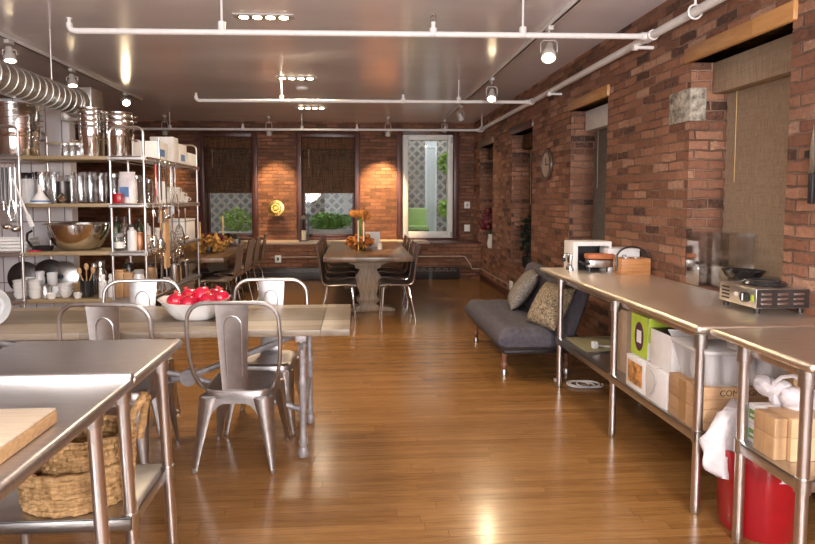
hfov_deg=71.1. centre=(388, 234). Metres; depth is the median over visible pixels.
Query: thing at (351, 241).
flower arrangement
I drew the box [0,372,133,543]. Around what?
prep table
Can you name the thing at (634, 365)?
food picture
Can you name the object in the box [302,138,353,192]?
blind
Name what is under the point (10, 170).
tongs
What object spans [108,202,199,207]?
wire shelf
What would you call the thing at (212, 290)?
pomegranate
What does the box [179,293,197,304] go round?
pomegranate
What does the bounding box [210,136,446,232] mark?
lattice fence
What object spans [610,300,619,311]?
socket
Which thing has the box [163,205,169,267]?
paddle board
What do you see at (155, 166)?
tongs
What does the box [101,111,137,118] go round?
steel pan
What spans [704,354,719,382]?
glass
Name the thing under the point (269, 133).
lamp
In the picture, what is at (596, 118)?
blind
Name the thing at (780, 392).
plastic bag
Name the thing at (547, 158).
wall clock
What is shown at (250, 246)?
chair
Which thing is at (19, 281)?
cup
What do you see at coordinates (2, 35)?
track
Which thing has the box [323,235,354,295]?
chair
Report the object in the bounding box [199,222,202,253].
candle
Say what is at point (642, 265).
wooden caddy
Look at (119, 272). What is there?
wooden canister
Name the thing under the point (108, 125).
steel pan
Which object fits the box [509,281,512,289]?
wall socket
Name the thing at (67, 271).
lid
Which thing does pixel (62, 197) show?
cup
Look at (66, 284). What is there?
bowl
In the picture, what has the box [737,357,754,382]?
glass
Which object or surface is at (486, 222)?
bouquet
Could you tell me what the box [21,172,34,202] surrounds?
canister
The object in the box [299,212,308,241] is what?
candle lantern
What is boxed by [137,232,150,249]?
pitcher
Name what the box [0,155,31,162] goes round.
shelf board
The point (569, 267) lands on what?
grinder
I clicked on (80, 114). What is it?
steel pan
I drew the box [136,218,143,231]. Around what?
bottle
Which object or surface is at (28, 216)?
spatula
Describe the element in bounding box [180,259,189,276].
canister
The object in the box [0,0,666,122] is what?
ceiling
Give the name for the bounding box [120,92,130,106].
lamp
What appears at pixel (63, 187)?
sifter
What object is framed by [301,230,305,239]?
candle
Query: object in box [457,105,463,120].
lamp
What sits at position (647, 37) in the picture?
pipe
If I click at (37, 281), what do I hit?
cup
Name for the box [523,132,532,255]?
blind
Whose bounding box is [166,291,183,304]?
pomegranate
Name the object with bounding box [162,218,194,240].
bin
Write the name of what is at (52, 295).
cup
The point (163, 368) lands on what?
socket
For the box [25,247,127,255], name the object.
shelf board
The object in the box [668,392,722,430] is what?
carton
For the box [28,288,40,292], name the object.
cup
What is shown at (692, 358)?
glass
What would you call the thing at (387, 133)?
lamp
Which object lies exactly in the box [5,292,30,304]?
wire shelf
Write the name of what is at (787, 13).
trim
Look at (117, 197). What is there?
tin
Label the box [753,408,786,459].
box
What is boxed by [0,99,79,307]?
wall
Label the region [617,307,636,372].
kraft box
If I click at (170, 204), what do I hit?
whisk
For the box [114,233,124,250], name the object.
jar
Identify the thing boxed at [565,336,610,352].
baking sheet
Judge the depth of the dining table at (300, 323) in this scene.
3.27 m
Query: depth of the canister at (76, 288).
5.35 m
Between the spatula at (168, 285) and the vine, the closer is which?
the spatula at (168, 285)
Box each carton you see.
[599,247,639,271]
[650,327,691,371]
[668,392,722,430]
[669,372,796,408]
[772,365,799,388]
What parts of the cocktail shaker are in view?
lid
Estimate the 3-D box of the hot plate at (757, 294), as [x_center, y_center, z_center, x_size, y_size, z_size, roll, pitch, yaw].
[1.967,0.314,3.020,0.306,0.156,0.297,0,4,-3]
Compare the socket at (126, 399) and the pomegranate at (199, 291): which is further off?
the pomegranate at (199, 291)
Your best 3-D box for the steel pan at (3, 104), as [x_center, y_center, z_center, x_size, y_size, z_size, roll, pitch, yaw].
[-3.390,-1.135,5.186,0.380,0.101,0.380,0,4,-6]
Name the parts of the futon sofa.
leg, leg, frame, seat mattress, backrest, leg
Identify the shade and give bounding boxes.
[528,149,531,255]
[592,128,606,239]
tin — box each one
[113,193,124,202]
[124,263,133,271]
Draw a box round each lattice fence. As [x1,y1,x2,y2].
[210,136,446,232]
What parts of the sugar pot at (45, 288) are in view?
lid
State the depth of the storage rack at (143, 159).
5.12 m
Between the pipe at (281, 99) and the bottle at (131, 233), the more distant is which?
the pipe at (281, 99)
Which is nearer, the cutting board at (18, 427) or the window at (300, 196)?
the cutting board at (18, 427)
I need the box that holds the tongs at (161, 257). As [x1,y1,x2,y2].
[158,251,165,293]
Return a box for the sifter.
[56,181,69,202]
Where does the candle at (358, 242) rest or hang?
on the trestle table at (367, 263)
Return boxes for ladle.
[1,163,12,229]
[10,163,20,231]
[153,252,160,294]
[163,161,170,219]
[182,204,188,240]
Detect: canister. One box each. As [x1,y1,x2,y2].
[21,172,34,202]
[72,283,79,294]
[115,269,125,297]
[123,272,133,296]
[170,262,181,278]
[176,260,185,278]
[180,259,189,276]
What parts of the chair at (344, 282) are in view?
leg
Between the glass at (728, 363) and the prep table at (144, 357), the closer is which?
the prep table at (144, 357)
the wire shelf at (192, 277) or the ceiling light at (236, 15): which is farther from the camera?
the wire shelf at (192, 277)
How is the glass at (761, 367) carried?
in the tub
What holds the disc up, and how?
hanging from the wall at (378, 152)
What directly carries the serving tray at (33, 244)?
on the serving tray at (28, 248)
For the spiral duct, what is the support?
hanging from the ceiling
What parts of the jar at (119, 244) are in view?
lid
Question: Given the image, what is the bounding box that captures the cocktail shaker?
[95,259,106,294]
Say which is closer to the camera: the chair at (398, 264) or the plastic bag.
the plastic bag
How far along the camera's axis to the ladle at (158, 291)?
5.21 m
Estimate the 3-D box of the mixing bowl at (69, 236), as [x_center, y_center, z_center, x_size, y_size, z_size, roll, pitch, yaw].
[-2.885,0.012,5.309,0.608,0.246,0.608,0,4,-3]
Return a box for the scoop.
[50,185,67,201]
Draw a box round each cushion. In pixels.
[408,225,428,229]
[507,269,538,309]
[526,282,575,330]
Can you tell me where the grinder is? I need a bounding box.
[562,253,573,270]
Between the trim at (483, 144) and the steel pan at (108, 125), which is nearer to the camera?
the steel pan at (108, 125)
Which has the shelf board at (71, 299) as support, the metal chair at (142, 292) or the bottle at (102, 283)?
the bottle at (102, 283)
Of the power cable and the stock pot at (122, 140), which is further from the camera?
the stock pot at (122, 140)
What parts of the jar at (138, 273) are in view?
lid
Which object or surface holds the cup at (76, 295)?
on the shelf board at (71, 299)
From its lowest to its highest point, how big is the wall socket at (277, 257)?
0.130 m
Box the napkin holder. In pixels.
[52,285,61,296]
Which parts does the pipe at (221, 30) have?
hanger rod, hanger rod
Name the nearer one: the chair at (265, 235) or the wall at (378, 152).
the chair at (265, 235)
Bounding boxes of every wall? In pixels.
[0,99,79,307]
[75,120,474,242]
[473,0,814,336]
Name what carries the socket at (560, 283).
attached to the prep table at (692, 310)
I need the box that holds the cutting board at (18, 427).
[0,408,56,463]
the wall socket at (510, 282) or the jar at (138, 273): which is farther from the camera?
the wall socket at (510, 282)
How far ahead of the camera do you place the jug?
5.80 m
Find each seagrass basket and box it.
[17,449,136,518]
[40,391,150,476]
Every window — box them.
[198,131,258,238]
[296,132,359,239]
[397,131,458,239]
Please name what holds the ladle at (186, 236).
hanging from the storage rack at (143, 159)
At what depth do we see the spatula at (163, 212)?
5.37 m
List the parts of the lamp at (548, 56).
bulb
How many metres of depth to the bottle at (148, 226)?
5.58 m
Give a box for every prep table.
[0,339,182,543]
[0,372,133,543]
[539,267,814,514]
[710,327,814,543]
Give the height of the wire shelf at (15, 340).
0.038 m
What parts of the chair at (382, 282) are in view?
leg, leg, leg, leg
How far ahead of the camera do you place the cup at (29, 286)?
5.13 m
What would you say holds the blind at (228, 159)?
attached to the window at (204, 198)
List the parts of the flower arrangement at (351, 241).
stem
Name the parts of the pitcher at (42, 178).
handle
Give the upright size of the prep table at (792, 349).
0.888 m
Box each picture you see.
[628,359,641,388]
[635,322,643,350]
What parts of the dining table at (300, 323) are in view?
leg, leg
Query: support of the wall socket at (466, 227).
attached to the wall at (378, 152)
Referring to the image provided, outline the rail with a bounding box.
[46,142,106,143]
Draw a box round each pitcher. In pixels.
[32,172,54,198]
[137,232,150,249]
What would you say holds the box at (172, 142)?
on the storage rack at (143, 159)
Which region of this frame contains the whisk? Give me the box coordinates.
[169,204,181,257]
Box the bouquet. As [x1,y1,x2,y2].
[479,207,491,247]
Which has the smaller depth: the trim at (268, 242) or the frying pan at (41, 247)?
the frying pan at (41, 247)
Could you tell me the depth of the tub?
2.70 m
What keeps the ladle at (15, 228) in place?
hanging from the hanging rail
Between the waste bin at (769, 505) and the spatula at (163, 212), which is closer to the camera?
the waste bin at (769, 505)
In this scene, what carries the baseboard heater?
on the floor
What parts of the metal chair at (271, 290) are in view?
leg, seat, leg, leg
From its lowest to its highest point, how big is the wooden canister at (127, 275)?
0.230 m
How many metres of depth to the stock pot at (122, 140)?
5.15 m
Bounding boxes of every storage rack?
[0,125,53,347]
[106,126,201,339]
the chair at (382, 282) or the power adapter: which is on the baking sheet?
the power adapter
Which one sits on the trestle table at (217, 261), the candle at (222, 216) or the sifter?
the candle at (222, 216)
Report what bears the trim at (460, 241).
attached to the wall at (378, 152)
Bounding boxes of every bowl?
[41,222,114,250]
[57,282,73,287]
[57,290,73,297]
[58,286,73,291]
[157,295,230,320]
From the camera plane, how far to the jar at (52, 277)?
5.37 m
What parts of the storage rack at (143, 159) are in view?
post, post, post, post, post, post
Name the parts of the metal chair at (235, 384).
leg, leg, seat, leg, leg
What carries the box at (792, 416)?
on the prep table at (792, 349)
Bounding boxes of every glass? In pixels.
[690,350,694,375]
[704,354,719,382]
[720,355,736,382]
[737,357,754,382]
[755,358,772,376]
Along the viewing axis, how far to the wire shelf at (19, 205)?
5.00 m
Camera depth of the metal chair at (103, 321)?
2.99 m
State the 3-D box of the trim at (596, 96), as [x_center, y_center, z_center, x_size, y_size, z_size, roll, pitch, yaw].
[2.099,-1.341,5.637,0.320,0.105,0.970,0,4,-3]
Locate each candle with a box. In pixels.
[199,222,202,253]
[222,216,223,246]
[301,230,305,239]
[355,221,360,250]
[361,221,366,250]
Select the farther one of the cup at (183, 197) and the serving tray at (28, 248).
the cup at (183, 197)
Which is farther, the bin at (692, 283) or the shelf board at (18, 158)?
the shelf board at (18, 158)
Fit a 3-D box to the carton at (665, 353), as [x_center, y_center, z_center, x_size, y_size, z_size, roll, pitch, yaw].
[1.569,0.588,2.959,0.320,0.228,0.295,0,4,-3]
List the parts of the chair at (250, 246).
leg, leg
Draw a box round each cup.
[12,279,28,284]
[12,283,27,288]
[12,288,27,292]
[12,291,28,298]
[28,279,42,284]
[28,283,42,288]
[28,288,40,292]
[28,292,39,298]
[46,292,56,298]
[57,193,67,201]
[73,292,82,298]
[179,196,186,202]
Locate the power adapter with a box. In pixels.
[591,341,610,348]
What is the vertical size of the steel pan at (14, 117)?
0.101 m
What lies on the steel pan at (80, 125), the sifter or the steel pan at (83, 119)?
the steel pan at (83, 119)
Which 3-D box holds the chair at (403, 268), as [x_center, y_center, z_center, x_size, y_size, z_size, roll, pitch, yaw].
[0.066,0.496,8.286,0.492,0.909,0.449,0,4,-3]
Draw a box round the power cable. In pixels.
[554,378,603,387]
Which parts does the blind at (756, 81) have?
cord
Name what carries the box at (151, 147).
on the storage rack at (143, 159)
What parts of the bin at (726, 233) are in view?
lid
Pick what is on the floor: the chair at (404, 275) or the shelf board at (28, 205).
the chair at (404, 275)
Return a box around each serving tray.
[0,237,38,240]
[0,240,38,244]
[0,243,38,247]
[0,247,32,250]
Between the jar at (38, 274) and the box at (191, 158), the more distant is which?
the box at (191, 158)
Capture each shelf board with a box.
[22,156,126,163]
[25,203,108,207]
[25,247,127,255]
[27,292,112,303]
[43,339,122,340]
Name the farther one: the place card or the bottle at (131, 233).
the place card
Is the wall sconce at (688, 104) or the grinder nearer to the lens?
the wall sconce at (688, 104)
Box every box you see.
[134,141,166,159]
[150,137,178,162]
[178,144,186,163]
[187,153,195,165]
[218,206,251,232]
[309,211,351,233]
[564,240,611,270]
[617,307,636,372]
[626,353,650,395]
[631,312,669,360]
[646,363,668,410]
[747,421,753,442]
[748,402,781,423]
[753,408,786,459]
[767,407,814,461]
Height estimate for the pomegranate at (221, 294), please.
0.117 m
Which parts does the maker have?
handle, orange lid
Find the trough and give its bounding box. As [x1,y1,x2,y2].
[218,233,240,245]
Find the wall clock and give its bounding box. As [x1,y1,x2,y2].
[541,149,552,179]
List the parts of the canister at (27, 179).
lid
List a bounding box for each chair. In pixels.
[57,302,180,463]
[102,279,181,437]
[185,301,289,474]
[200,242,244,300]
[214,239,255,300]
[223,278,308,436]
[224,236,261,298]
[234,233,267,285]
[315,244,356,321]
[317,240,354,303]
[320,237,354,279]
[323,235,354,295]
[377,237,411,302]
[378,244,419,321]
[379,240,415,309]
[381,235,407,293]
[408,208,428,230]
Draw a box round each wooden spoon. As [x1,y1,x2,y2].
[77,267,83,280]
[84,263,88,280]
[89,266,94,280]
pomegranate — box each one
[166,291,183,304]
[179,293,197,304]
[181,286,194,295]
[193,286,211,299]
[198,291,217,301]
[210,286,219,292]
[213,287,229,300]
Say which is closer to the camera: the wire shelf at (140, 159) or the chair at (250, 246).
the wire shelf at (140, 159)
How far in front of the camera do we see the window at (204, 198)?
10.71 m
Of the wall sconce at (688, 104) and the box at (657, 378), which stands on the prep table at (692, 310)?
the box at (657, 378)
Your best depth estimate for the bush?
7.88 m
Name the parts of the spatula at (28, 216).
handle, blade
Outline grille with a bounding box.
[200,268,455,272]
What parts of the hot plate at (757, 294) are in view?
knob, burner, panel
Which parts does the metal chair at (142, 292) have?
leg, leg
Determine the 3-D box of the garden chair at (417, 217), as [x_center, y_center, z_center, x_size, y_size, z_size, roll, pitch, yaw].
[0.583,-0.242,12.075,0.480,0.660,0.460,0,4,-3]
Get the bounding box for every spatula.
[0,163,8,222]
[11,178,34,227]
[158,160,165,222]
[163,250,170,289]
[167,162,174,217]
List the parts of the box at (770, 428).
lid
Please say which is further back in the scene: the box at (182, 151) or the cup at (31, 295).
the box at (182, 151)
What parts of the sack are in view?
printed panel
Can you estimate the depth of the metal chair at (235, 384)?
3.06 m
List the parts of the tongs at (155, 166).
handle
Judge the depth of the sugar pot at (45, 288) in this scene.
5.15 m
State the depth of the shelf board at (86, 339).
5.33 m
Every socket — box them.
[86,413,103,428]
[114,390,131,404]
[153,358,168,373]
[275,255,280,262]
[464,202,469,207]
[464,225,469,230]
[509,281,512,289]
[557,279,564,287]
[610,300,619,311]
[694,332,707,348]
[736,345,752,362]
[797,369,814,389]
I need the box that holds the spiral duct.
[0,30,103,124]
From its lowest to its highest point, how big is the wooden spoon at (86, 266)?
0.294 m
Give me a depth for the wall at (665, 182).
4.52 m
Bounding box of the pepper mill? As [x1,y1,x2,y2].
[91,263,95,294]
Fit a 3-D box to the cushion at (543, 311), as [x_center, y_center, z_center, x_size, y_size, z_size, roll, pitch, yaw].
[1.338,0.583,4.734,0.256,0.335,0.390,-1,4,-21]
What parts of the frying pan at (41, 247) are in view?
handle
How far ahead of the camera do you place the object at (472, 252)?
10.25 m
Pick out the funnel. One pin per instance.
(40, 197)
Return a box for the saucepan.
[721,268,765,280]
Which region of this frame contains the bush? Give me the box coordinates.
[519,215,530,267]
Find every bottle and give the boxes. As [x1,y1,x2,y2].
[98,274,106,297]
[108,274,115,297]
[113,217,120,248]
[127,224,136,250]
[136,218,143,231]
[147,220,151,246]
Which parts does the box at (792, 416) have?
lid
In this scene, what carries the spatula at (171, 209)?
hanging from the storage rack at (143, 159)
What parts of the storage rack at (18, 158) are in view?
post, post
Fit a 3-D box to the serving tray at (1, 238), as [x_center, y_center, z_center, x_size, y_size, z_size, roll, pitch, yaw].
[-3.446,0.037,5.237,0.330,0.026,0.230,-1,4,-14]
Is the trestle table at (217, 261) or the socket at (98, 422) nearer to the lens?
the socket at (98, 422)
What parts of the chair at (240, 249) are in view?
leg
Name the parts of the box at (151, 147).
printed panel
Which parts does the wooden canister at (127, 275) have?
lid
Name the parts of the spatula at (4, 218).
handle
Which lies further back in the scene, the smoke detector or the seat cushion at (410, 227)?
the seat cushion at (410, 227)
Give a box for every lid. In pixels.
[7,262,34,287]
[35,259,58,283]
[57,261,78,282]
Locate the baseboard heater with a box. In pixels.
[157,267,458,280]
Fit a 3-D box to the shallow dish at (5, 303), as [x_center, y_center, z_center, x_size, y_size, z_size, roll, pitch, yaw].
[-2.207,0.394,3.153,0.224,0.224,0.052,-1,4,-11]
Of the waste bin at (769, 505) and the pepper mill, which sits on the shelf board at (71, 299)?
the pepper mill
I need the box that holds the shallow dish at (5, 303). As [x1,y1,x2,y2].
[0,289,10,323]
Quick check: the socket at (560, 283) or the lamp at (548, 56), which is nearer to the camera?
the socket at (560, 283)
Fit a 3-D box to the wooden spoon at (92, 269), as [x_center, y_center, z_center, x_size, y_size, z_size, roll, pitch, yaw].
[-2.750,0.419,5.242,0.100,0.266,0.015,0,4,-3]
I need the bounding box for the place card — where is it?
[366,232,379,246]
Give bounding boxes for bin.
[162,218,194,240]
[687,231,718,285]
[712,232,753,288]
[717,450,794,543]
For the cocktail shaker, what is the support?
on the shelf board at (71, 299)
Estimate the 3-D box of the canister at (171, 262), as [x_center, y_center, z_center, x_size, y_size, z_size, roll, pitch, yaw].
[-2.369,0.402,6.328,0.120,0.200,0.120,0,4,-3]
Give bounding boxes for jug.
[155,181,165,202]
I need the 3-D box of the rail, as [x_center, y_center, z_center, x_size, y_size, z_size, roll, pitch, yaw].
[-2.884,-0.875,5.441,0.777,0.018,0.018,0,4,1]
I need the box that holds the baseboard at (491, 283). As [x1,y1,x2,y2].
[480,274,509,296]
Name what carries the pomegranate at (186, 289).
in the serving bowl at (178, 312)
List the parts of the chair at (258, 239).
leg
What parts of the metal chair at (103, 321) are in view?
leg, leg, seat, leg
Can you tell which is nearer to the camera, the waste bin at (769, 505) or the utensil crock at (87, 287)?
the waste bin at (769, 505)
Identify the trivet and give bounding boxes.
[28,249,40,251]
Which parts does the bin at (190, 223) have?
lid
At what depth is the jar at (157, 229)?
5.75 m
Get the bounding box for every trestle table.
[125,242,255,292]
[323,241,413,311]
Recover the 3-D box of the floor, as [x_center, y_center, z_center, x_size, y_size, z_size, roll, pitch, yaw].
[-1.596,1.284,4.176,8.300,0.150,14.150,0,4,-3]
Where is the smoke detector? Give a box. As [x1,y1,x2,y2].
[296,87,307,90]
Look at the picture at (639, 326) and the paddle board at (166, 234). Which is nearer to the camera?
the picture at (639, 326)
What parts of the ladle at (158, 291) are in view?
handle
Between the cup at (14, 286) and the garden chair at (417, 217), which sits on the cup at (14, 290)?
the cup at (14, 286)
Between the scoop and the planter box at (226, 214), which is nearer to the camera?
the scoop
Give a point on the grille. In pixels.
(265, 270)
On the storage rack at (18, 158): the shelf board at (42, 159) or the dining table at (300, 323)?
the shelf board at (42, 159)
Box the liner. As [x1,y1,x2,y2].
[699,398,785,483]
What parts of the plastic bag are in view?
handle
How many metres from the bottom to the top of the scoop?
0.151 m
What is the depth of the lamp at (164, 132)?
9.97 m
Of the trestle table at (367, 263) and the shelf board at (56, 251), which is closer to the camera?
the shelf board at (56, 251)
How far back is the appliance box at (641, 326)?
3.18 m
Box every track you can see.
[0,31,142,100]
[441,0,582,121]
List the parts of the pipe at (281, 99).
hanger rod, hanger rod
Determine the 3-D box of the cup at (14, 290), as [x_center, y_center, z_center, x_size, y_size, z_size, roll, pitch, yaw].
[-3.354,0.510,5.192,0.135,0.055,0.135,-2,4,-26]
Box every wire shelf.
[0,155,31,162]
[0,203,26,207]
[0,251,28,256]
[1,340,42,347]
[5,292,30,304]
[106,156,198,169]
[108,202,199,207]
[109,238,200,255]
[112,274,201,302]
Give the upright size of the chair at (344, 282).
0.909 m
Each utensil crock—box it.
[80,279,93,297]
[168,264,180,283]
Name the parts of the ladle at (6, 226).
handle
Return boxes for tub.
[671,336,736,354]
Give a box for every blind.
[204,137,251,192]
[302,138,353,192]
[488,147,492,159]
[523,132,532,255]
[585,103,607,239]
[713,33,792,280]
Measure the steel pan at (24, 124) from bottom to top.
0.101 m
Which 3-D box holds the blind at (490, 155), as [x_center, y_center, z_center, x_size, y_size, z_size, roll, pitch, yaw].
[1.915,-0.668,10.040,0.122,1.788,0.960,0,4,-3]
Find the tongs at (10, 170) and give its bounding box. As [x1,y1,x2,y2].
[7,163,15,220]
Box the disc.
[268,168,283,215]
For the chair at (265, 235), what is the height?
0.909 m
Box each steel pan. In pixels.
[0,101,43,111]
[0,108,44,117]
[0,114,44,123]
[0,120,42,129]
[73,107,104,113]
[74,112,104,119]
[74,117,104,124]
[74,123,105,129]
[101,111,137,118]
[101,117,137,123]
[102,122,133,129]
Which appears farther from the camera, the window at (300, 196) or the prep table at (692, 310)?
the window at (300, 196)
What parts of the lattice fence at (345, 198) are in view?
frame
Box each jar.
[35,271,45,283]
[47,272,57,292]
[109,173,118,199]
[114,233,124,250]
[133,269,144,278]
[135,175,142,202]
[144,263,157,288]
[153,227,163,245]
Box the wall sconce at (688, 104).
[669,87,706,124]
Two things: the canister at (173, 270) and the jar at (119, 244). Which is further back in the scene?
the canister at (173, 270)
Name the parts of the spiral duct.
hanger rod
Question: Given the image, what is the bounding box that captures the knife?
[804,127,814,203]
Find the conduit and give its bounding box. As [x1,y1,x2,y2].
[271,256,508,284]
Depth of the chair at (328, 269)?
8.12 m
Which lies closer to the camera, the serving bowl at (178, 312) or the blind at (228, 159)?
the serving bowl at (178, 312)
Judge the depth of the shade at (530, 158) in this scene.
8.30 m
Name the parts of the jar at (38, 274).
lid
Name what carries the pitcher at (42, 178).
on the shelf board at (28, 205)
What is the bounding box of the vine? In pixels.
[437,152,446,219]
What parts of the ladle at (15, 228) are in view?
handle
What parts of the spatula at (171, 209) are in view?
handle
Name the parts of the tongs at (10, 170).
handle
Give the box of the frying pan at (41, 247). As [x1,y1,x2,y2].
[25,230,53,250]
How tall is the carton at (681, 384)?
0.103 m
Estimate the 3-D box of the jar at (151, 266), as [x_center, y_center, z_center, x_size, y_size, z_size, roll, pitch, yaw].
[-2.349,0.411,5.627,0.120,0.270,0.120,0,4,-3]
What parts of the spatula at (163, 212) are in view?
handle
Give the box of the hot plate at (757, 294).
[720,278,809,313]
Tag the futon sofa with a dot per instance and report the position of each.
(508, 329)
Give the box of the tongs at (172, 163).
[172,163,178,210]
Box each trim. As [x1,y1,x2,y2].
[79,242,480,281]
[241,240,429,244]
[427,239,480,243]
[478,137,493,147]
[510,119,533,135]
[568,84,609,111]
[684,0,797,63]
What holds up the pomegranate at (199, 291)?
in the serving bowl at (178, 312)
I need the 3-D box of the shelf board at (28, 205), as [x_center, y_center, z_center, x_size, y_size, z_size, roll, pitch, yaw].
[-2.872,-0.273,5.272,0.764,0.040,0.450,0,4,-3]
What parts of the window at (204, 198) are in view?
sash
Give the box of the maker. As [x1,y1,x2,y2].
[579,253,614,271]
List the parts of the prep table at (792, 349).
leg, frame rail, leg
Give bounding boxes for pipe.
[66,0,641,38]
[134,112,475,130]
[194,79,525,103]
[476,0,725,132]
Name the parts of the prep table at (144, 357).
leg, leg, leg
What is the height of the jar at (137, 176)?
0.270 m
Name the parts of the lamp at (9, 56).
bulb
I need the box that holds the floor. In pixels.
[0,279,814,543]
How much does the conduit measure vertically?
0.250 m
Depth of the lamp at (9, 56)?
5.11 m
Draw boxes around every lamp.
[2,39,16,63]
[66,68,77,86]
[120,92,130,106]
[161,115,167,134]
[266,116,271,135]
[385,117,390,136]
[442,119,447,132]
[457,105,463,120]
[486,77,497,102]
[540,25,557,63]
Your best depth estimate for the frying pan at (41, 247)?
5.15 m
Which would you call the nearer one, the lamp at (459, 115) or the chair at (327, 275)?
the chair at (327, 275)
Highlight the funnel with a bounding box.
[30,184,50,203]
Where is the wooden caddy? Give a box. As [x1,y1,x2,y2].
[613,246,650,274]
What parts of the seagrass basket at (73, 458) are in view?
handle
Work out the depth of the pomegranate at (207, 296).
3.31 m
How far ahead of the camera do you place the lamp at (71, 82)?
6.24 m
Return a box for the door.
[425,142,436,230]
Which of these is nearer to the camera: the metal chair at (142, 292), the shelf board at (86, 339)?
the metal chair at (142, 292)
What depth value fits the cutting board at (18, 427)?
1.38 m
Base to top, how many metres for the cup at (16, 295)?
0.055 m
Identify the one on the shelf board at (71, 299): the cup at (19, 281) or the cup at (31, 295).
the cup at (31, 295)
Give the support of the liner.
in the waste bin at (769, 505)
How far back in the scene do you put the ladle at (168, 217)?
5.49 m
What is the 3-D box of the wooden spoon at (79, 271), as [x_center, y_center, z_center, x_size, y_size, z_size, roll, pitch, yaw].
[-2.810,0.425,5.239,0.107,0.256,0.015,0,4,-3]
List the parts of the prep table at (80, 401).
frame rail, leg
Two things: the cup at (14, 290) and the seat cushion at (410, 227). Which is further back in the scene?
the seat cushion at (410, 227)
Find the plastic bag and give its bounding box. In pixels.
[753,374,814,410]
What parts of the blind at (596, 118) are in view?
cord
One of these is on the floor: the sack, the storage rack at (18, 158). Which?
the storage rack at (18, 158)
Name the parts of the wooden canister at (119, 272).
lid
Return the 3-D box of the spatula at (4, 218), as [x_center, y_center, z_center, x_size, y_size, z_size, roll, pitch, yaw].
[-3.358,-0.369,4.960,0.070,0.531,0.020,0,4,-3]
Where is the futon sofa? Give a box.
[464,262,589,375]
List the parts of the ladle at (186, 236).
handle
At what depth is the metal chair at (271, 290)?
3.80 m
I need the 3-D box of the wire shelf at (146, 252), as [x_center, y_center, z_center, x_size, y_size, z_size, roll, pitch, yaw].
[-2.376,0.114,5.963,0.351,0.038,1.786,0,4,-3]
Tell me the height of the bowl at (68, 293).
0.060 m
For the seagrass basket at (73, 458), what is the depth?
1.99 m
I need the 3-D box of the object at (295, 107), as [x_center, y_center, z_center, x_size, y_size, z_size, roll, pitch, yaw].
[-1.241,-2.028,9.103,0.500,0.019,0.110,0,4,-3]
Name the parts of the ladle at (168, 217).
handle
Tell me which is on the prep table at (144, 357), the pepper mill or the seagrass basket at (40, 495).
the seagrass basket at (40, 495)
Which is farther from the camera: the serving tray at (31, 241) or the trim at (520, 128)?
the trim at (520, 128)
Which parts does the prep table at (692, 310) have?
leg, leg, frame rail, leg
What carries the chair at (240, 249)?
on the floor
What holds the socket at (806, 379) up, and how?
attached to the prep table at (792, 349)
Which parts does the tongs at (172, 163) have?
handle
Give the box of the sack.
[118,172,137,202]
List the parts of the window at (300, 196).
sash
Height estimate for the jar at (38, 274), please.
0.220 m
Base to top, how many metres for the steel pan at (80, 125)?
0.088 m
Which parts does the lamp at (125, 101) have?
bulb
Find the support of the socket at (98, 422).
attached to the prep table at (80, 401)
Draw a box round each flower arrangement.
[184,233,234,252]
[344,209,374,248]
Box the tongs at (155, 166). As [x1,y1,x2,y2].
[152,159,160,216]
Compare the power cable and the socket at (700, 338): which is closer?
the socket at (700, 338)
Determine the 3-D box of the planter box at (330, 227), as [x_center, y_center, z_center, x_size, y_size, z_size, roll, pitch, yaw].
[-1.185,-0.185,11.572,0.870,0.610,0.383,0,4,-3]
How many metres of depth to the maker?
4.54 m
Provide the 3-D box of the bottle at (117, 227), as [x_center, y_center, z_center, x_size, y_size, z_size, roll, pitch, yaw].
[-2.561,-0.018,5.367,0.068,0.300,0.068,0,4,-3]
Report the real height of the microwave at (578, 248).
0.235 m
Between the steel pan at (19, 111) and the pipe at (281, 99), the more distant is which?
the pipe at (281, 99)
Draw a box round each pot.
[0,127,45,155]
[40,284,50,298]
[72,128,106,155]
[100,128,139,155]
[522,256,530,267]
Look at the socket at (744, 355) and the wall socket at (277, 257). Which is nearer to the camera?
the socket at (744, 355)
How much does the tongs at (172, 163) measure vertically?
0.492 m
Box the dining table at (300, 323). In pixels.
[0,304,350,457]
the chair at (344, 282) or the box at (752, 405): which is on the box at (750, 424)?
the box at (752, 405)

